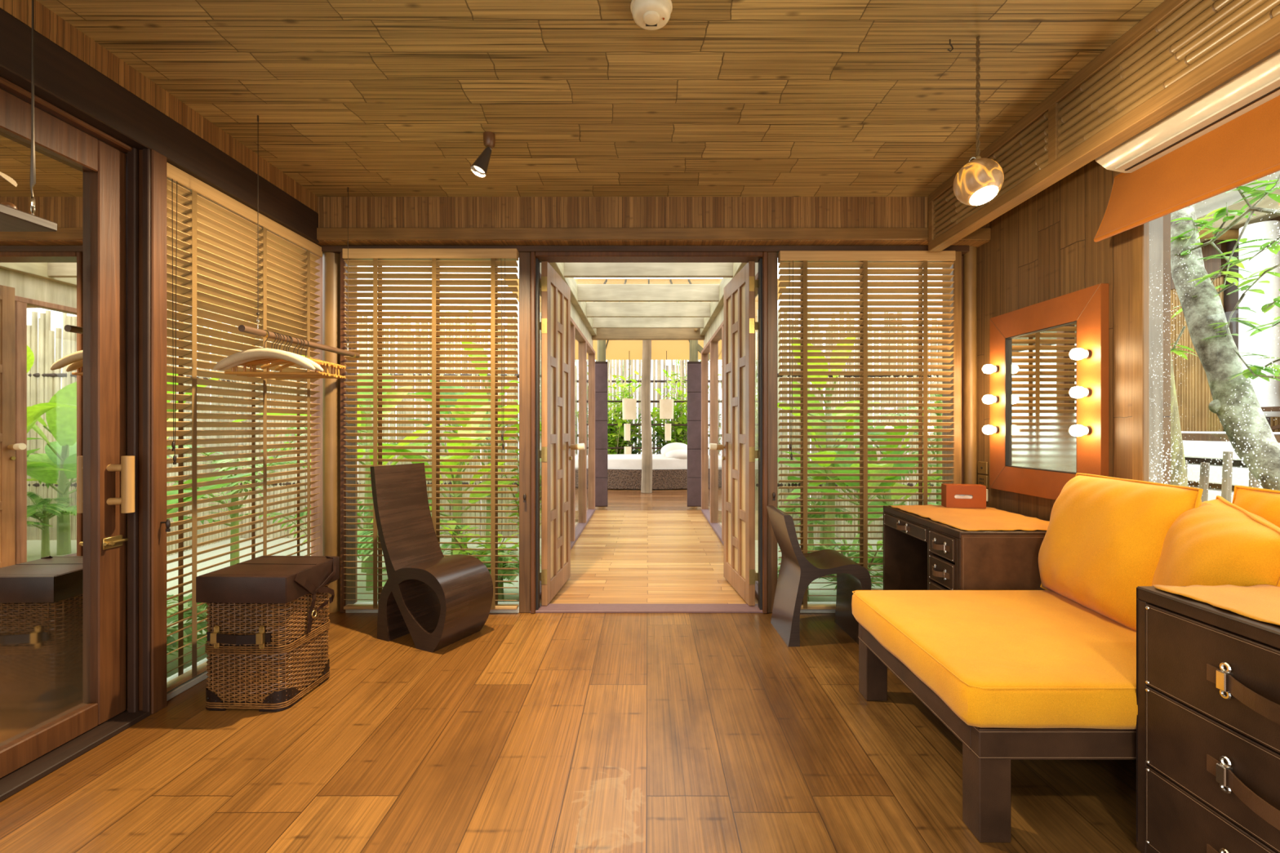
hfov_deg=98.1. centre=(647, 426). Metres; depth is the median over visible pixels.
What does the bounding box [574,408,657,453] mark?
shrub
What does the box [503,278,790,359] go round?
ceiling
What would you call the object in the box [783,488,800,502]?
banana plant
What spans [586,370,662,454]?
shrub
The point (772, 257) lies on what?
post
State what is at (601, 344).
post
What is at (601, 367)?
pillar
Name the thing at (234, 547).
palm plant
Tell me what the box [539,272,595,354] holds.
beam
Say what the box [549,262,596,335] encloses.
beam
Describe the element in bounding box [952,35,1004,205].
pendant lamp
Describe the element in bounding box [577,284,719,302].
beam
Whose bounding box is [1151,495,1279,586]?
cushion
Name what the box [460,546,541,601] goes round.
palm plant
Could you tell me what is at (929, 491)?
banana plant
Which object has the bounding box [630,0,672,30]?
smoke detector
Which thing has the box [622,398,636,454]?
lantern
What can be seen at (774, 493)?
hook
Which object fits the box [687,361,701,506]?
screen
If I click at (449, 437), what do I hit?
banana plant
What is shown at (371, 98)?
ceiling
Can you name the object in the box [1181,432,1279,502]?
deck
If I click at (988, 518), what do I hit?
table runner
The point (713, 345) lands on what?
post
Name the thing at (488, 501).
banana plant
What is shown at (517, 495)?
shrub
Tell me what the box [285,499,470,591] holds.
palm plant
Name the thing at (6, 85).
trim
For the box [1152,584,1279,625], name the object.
mat
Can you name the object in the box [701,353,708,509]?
post
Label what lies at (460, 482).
banana plant
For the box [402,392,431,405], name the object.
banana plant
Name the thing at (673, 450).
pillow
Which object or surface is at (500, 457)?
bamboo fence
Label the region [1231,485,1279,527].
cushion
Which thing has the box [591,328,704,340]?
beam
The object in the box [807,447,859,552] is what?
banana plant
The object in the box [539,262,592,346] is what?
beam
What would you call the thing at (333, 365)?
wooden hanger
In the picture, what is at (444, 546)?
palm plant
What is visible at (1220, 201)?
eave
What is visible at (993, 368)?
bulb
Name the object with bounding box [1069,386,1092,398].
bulb
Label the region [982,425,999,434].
bulb
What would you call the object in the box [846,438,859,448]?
banana plant
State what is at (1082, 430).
bulb
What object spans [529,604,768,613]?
threshold
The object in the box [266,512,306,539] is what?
palm plant
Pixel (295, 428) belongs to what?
palm plant
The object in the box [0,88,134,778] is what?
door
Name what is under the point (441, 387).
banana plant
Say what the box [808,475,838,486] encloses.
banana plant
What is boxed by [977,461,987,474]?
wall plate
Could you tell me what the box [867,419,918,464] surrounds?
banana plant
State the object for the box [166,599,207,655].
palm plant
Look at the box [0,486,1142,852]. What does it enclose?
floor
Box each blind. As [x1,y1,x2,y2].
[166,161,322,692]
[342,248,519,609]
[777,250,955,609]
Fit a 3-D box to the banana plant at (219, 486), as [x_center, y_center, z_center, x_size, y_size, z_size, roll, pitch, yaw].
[-3.175,0.698,3.281,1.069,1.521,0.985,0,0,12]
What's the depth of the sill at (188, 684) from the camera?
2.71 m
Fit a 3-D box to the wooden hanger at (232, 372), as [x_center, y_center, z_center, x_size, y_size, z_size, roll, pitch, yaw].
[-1.909,-0.374,2.841,0.476,0.217,0.020,0,0,-6]
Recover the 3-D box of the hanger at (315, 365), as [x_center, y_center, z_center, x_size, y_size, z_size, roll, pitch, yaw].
[-1.909,-0.381,2.820,0.501,0.202,0.052,0,0,-6]
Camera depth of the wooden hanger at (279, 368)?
3.13 m
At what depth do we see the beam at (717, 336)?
6.74 m
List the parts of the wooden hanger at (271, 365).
shoulder arm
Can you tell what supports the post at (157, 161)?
on the floor
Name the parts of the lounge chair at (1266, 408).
seat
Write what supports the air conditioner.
attached to the wall at (1043, 248)
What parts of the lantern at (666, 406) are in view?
lamp shade, cord, lamp shade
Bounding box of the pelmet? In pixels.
[928,0,1279,251]
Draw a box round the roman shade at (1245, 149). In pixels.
[1093,94,1279,242]
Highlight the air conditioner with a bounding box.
[1094,48,1279,173]
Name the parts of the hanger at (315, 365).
padded arm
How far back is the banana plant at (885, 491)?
5.76 m
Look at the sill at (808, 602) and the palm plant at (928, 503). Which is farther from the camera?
the palm plant at (928, 503)
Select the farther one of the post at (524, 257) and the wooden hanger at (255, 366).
the post at (524, 257)
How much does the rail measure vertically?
1.145 m
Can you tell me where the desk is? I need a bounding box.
[883,506,1046,590]
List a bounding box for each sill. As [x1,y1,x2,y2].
[166,657,208,701]
[345,601,519,613]
[800,601,835,613]
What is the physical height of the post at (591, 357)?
2.323 m
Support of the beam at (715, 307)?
on the beam at (718, 320)
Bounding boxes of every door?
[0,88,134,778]
[539,261,585,605]
[709,261,758,605]
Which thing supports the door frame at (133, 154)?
attached to the wall at (47, 23)
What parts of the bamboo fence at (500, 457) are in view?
rail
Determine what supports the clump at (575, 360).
on the ground
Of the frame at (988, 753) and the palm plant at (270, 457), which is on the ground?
the palm plant at (270, 457)
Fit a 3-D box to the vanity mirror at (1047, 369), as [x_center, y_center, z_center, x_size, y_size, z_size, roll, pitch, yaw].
[2.199,-0.151,3.166,0.129,1.104,0.886,0,0,0]
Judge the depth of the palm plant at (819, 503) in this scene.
5.68 m
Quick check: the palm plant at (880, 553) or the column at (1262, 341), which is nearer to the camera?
the palm plant at (880, 553)
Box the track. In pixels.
[0,711,149,802]
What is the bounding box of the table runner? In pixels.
[889,504,1049,530]
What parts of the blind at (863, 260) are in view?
pull cord, rail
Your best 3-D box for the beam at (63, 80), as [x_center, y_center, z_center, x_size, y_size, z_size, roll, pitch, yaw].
[-2.299,-1.317,0.581,0.232,0.196,6.222,0,0,0]
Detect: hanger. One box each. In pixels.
[213,329,315,370]
[218,331,324,372]
[224,332,324,375]
[226,333,326,375]
[235,333,328,376]
[236,335,335,377]
[238,334,330,376]
[242,337,342,378]
[246,335,331,377]
[247,337,346,378]
[260,338,342,378]
[275,340,337,380]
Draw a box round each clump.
[574,360,641,417]
[661,360,720,398]
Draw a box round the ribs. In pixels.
[603,279,721,349]
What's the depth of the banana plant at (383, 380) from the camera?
5.90 m
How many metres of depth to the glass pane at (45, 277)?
2.13 m
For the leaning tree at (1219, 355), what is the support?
on the ground
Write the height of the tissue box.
0.143 m
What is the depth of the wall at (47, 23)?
2.40 m
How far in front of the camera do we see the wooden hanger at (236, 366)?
2.88 m
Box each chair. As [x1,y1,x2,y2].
[370,462,493,653]
[766,505,871,646]
[1261,406,1279,430]
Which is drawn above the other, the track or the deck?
the deck
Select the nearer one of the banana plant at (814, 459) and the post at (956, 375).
the post at (956, 375)
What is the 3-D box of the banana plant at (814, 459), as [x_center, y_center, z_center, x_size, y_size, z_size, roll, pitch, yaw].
[1.771,0.295,5.411,1.099,2.323,1.271,0,0,-10]
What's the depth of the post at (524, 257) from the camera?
3.78 m
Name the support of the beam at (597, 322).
on the beam at (580, 307)
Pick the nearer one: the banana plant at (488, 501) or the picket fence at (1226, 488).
the picket fence at (1226, 488)
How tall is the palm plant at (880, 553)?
0.461 m
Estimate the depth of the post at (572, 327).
5.95 m
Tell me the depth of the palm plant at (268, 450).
6.03 m
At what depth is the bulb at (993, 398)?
3.52 m
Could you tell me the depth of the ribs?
8.45 m
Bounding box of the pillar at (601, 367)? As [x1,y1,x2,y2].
[595,361,607,506]
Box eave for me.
[1194,170,1279,242]
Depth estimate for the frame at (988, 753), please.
1.69 m
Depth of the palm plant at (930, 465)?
6.03 m
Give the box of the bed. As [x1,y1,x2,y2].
[574,453,721,488]
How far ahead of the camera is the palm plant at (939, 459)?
5.67 m
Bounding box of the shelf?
[0,0,57,231]
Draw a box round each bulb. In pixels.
[982,364,999,373]
[982,394,999,404]
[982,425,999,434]
[1069,347,1092,359]
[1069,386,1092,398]
[1069,424,1092,436]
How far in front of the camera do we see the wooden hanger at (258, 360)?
2.91 m
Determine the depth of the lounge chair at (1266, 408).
5.64 m
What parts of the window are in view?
frame, post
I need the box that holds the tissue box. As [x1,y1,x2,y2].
[941,483,986,508]
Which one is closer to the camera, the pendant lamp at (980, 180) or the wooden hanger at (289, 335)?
the pendant lamp at (980, 180)
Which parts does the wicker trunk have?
handle, lid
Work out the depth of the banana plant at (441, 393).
6.16 m
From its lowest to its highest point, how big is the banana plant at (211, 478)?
2.130 m
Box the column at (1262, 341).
[1238,220,1279,417]
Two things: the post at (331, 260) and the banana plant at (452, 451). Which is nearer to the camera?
the post at (331, 260)
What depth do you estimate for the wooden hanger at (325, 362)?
2.87 m
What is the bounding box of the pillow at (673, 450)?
[660,442,687,459]
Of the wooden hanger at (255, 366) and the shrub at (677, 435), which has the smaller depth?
the wooden hanger at (255, 366)
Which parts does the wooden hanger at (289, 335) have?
shoulder arm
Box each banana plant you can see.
[166,373,226,490]
[166,472,257,514]
[266,413,311,416]
[357,386,373,394]
[357,404,373,573]
[370,404,519,555]
[382,379,412,407]
[382,411,431,465]
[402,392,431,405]
[440,386,465,388]
[440,392,488,426]
[443,430,459,439]
[444,342,541,551]
[457,468,466,515]
[755,382,871,547]
[777,337,880,574]
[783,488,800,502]
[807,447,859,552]
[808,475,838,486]
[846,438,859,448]
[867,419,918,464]
[867,445,918,527]
[875,472,918,505]
[927,471,942,497]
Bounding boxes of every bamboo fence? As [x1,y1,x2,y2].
[166,309,237,556]
[232,310,541,538]
[574,360,721,455]
[755,309,942,540]
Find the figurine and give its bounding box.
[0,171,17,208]
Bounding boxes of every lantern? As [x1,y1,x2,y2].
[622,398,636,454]
[659,351,673,444]
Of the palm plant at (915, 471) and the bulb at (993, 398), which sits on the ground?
the palm plant at (915, 471)
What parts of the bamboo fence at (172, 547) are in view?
rail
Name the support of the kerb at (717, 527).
on the floor
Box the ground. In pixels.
[166,455,908,678]
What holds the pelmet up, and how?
attached to the ceiling at (371, 98)
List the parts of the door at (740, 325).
handle, frame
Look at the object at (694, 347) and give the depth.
9.09 m
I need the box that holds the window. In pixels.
[1132,172,1279,496]
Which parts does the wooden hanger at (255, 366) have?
shoulder arm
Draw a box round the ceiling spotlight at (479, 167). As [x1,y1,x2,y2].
[470,131,495,177]
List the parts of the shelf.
cord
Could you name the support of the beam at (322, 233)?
attached to the wall at (363, 211)
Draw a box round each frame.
[128,147,150,715]
[530,251,767,613]
[857,623,1136,842]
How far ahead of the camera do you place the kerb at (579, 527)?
6.69 m
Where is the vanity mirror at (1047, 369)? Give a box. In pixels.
[982,283,1108,499]
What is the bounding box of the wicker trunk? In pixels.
[195,555,339,711]
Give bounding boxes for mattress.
[851,590,1137,729]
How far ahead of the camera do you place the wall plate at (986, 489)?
3.69 m
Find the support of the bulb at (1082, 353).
attached to the vanity mirror at (1047, 369)
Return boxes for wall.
[0,0,318,213]
[315,196,989,247]
[977,159,1170,520]
[1170,216,1279,432]
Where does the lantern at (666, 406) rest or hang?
hanging from the ceiling at (615, 349)
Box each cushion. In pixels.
[1038,472,1203,631]
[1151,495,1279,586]
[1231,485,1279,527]
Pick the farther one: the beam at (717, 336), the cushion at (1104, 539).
the beam at (717, 336)
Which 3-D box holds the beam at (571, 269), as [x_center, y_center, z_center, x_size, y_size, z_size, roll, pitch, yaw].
[0.009,-1.446,5.031,1.535,0.178,0.058,0,0,0]
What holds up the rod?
hanging from the ceiling at (371, 98)
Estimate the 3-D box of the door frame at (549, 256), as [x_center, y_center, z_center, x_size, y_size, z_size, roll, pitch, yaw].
[0.010,0.041,3.835,1.608,2.459,0.150,0,0,0]
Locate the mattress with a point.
(997, 659)
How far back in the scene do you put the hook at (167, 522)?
2.48 m
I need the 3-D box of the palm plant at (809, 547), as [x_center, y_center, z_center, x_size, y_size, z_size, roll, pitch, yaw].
[1.262,1.207,4.560,0.917,0.496,0.760,0,0,0]
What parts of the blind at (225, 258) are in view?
pull cord, rail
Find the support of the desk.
on the floor
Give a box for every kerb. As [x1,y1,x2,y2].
[539,509,595,599]
[701,508,758,599]
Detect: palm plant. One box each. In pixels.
[166,593,208,652]
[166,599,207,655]
[197,452,251,565]
[266,447,294,451]
[266,454,306,473]
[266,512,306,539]
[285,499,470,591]
[287,426,304,429]
[371,543,459,591]
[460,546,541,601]
[757,542,846,601]
[777,495,857,552]
[867,406,918,432]
[870,551,883,566]
[898,463,918,479]
[917,475,942,505]
[927,400,942,505]
[927,445,936,466]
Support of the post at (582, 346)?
on the kerb at (579, 527)
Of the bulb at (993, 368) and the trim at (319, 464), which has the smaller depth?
the bulb at (993, 368)
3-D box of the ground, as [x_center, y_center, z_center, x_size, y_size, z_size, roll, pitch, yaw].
[0.000,1.535,9.200,32.200,0.161,36.800,0,0,0]
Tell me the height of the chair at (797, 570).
0.760 m
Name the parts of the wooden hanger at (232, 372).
shoulder arm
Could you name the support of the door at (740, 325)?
in the wall at (363, 211)
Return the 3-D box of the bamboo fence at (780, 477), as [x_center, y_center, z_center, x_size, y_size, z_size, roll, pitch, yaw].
[3.494,-0.034,7.129,4.281,2.978,0.099,0,0,0]
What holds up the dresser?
on the floor
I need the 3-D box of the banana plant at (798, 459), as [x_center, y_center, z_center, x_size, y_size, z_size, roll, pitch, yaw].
[2.004,0.477,6.501,1.211,1.959,1.485,0,0,-31]
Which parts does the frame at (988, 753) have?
leg, leg, rail frame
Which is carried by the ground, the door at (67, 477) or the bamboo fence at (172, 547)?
the bamboo fence at (172, 547)
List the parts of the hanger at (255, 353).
padded arm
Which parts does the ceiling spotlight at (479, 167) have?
bulb, lamp shade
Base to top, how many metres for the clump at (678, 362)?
5.828 m
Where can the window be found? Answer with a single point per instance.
(1148, 460)
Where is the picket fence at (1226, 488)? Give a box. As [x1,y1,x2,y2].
[1185,451,1259,502]
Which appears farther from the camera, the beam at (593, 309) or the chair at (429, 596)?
the beam at (593, 309)
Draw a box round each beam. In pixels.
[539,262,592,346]
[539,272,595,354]
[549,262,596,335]
[564,262,733,277]
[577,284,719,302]
[586,302,710,317]
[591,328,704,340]
[592,317,703,328]
[700,262,746,335]
[701,271,758,354]
[703,262,758,347]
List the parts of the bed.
mattress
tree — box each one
[1170,173,1279,490]
[1170,347,1188,486]
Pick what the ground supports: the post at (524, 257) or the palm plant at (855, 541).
the palm plant at (855, 541)
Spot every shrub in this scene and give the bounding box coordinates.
[440,520,519,586]
[497,400,541,529]
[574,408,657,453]
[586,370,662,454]
[635,413,709,453]
[650,369,710,453]
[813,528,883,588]
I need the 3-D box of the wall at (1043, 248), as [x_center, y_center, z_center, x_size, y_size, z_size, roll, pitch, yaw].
[2.352,-0.127,0.702,0.172,2.794,6.463,0,0,0]
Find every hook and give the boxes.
[160,519,170,532]
[772,492,775,500]
[947,39,953,51]
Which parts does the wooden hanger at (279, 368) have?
shoulder arm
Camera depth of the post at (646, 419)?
10.61 m
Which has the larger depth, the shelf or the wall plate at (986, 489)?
the wall plate at (986, 489)
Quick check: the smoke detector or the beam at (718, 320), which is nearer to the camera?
the smoke detector
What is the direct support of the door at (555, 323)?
in the wall at (363, 211)
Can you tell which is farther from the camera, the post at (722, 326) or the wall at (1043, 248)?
the post at (722, 326)
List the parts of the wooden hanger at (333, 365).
shoulder arm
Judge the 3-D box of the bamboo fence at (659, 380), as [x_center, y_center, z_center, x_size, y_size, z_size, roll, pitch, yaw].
[-0.020,-0.437,15.178,6.480,3.785,0.120,0,0,0]
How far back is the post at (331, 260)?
3.79 m
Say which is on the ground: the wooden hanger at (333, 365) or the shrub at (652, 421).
the shrub at (652, 421)
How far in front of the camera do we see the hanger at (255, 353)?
2.75 m
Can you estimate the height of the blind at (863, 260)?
2.416 m
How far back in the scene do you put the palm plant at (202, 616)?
3.41 m
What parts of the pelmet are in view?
bamboo panel, bamboo panel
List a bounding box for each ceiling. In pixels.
[36,0,1164,196]
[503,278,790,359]
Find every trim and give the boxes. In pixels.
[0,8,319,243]
[0,75,132,152]
[311,254,963,603]
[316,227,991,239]
[320,245,968,255]
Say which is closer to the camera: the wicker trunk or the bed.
the wicker trunk
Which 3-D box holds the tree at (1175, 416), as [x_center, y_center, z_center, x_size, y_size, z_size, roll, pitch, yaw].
[3.398,0.074,3.634,0.368,2.768,0.242,0,0,0]
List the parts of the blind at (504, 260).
rail, pull cord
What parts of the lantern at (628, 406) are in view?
lamp shade, lamp shade, lamp shade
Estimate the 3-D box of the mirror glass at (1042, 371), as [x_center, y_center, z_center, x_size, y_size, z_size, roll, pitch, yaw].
[2.247,-0.151,3.166,0.005,0.801,0.583,0,0,0]
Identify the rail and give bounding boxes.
[586,400,710,448]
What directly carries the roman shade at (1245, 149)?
attached to the window
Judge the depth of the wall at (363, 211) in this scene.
3.68 m
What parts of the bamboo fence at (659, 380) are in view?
rail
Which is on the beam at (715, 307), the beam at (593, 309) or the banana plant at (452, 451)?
the beam at (593, 309)
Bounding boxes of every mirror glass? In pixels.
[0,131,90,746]
[1008,322,1075,472]
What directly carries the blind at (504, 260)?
attached to the wall at (363, 211)
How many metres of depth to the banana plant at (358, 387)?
5.81 m
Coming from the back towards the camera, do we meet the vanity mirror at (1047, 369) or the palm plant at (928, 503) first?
the palm plant at (928, 503)
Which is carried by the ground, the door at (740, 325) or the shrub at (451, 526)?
the shrub at (451, 526)
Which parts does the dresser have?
drawer, strap handle, drawer, drawer, strap handle, strap handle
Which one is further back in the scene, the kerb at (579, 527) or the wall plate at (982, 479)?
the kerb at (579, 527)
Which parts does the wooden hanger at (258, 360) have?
shoulder arm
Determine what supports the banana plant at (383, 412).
on the ground
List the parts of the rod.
rod, cord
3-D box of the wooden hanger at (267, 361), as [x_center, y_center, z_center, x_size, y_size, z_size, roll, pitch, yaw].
[-1.909,-0.374,2.996,0.476,0.217,0.020,0,0,-16]
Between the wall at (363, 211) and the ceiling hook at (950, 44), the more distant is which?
the wall at (363, 211)
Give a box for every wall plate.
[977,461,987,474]
[977,474,987,488]
[986,488,987,501]
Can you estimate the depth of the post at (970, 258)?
3.80 m
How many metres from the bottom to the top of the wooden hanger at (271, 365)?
0.217 m
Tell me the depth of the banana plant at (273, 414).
5.32 m
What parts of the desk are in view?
strap handle, drawer, drawer, strap handle, strap handle, drawer, drawer, panel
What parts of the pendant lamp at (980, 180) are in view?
twisted cord, lamp shade, bulb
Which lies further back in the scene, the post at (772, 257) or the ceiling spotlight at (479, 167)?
the post at (772, 257)
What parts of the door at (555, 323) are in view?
frame, handle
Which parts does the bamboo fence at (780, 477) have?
rail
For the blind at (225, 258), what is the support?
attached to the wall at (47, 23)
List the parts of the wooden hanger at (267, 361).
shoulder arm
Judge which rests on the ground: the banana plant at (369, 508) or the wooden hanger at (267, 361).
the banana plant at (369, 508)
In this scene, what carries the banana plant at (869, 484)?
on the ground
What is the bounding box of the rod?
[238,115,359,358]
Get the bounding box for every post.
[124,149,166,714]
[322,252,340,613]
[340,252,355,613]
[519,252,530,613]
[570,325,574,541]
[577,342,586,523]
[587,353,595,509]
[597,340,605,361]
[640,340,652,493]
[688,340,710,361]
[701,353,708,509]
[710,342,718,523]
[721,325,723,541]
[767,252,777,613]
[942,251,961,484]
[963,246,977,484]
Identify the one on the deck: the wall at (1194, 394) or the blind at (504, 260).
the wall at (1194, 394)
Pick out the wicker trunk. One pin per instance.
(268, 624)
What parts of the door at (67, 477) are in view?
pull handle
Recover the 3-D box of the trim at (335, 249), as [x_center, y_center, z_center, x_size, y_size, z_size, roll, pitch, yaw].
[-0.046,-1.209,3.838,4.462,0.043,0.144,0,0,0]
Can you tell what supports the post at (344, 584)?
on the floor
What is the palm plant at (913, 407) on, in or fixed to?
on the ground
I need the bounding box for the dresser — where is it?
[1136,586,1279,852]
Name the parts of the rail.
rail, rail, rail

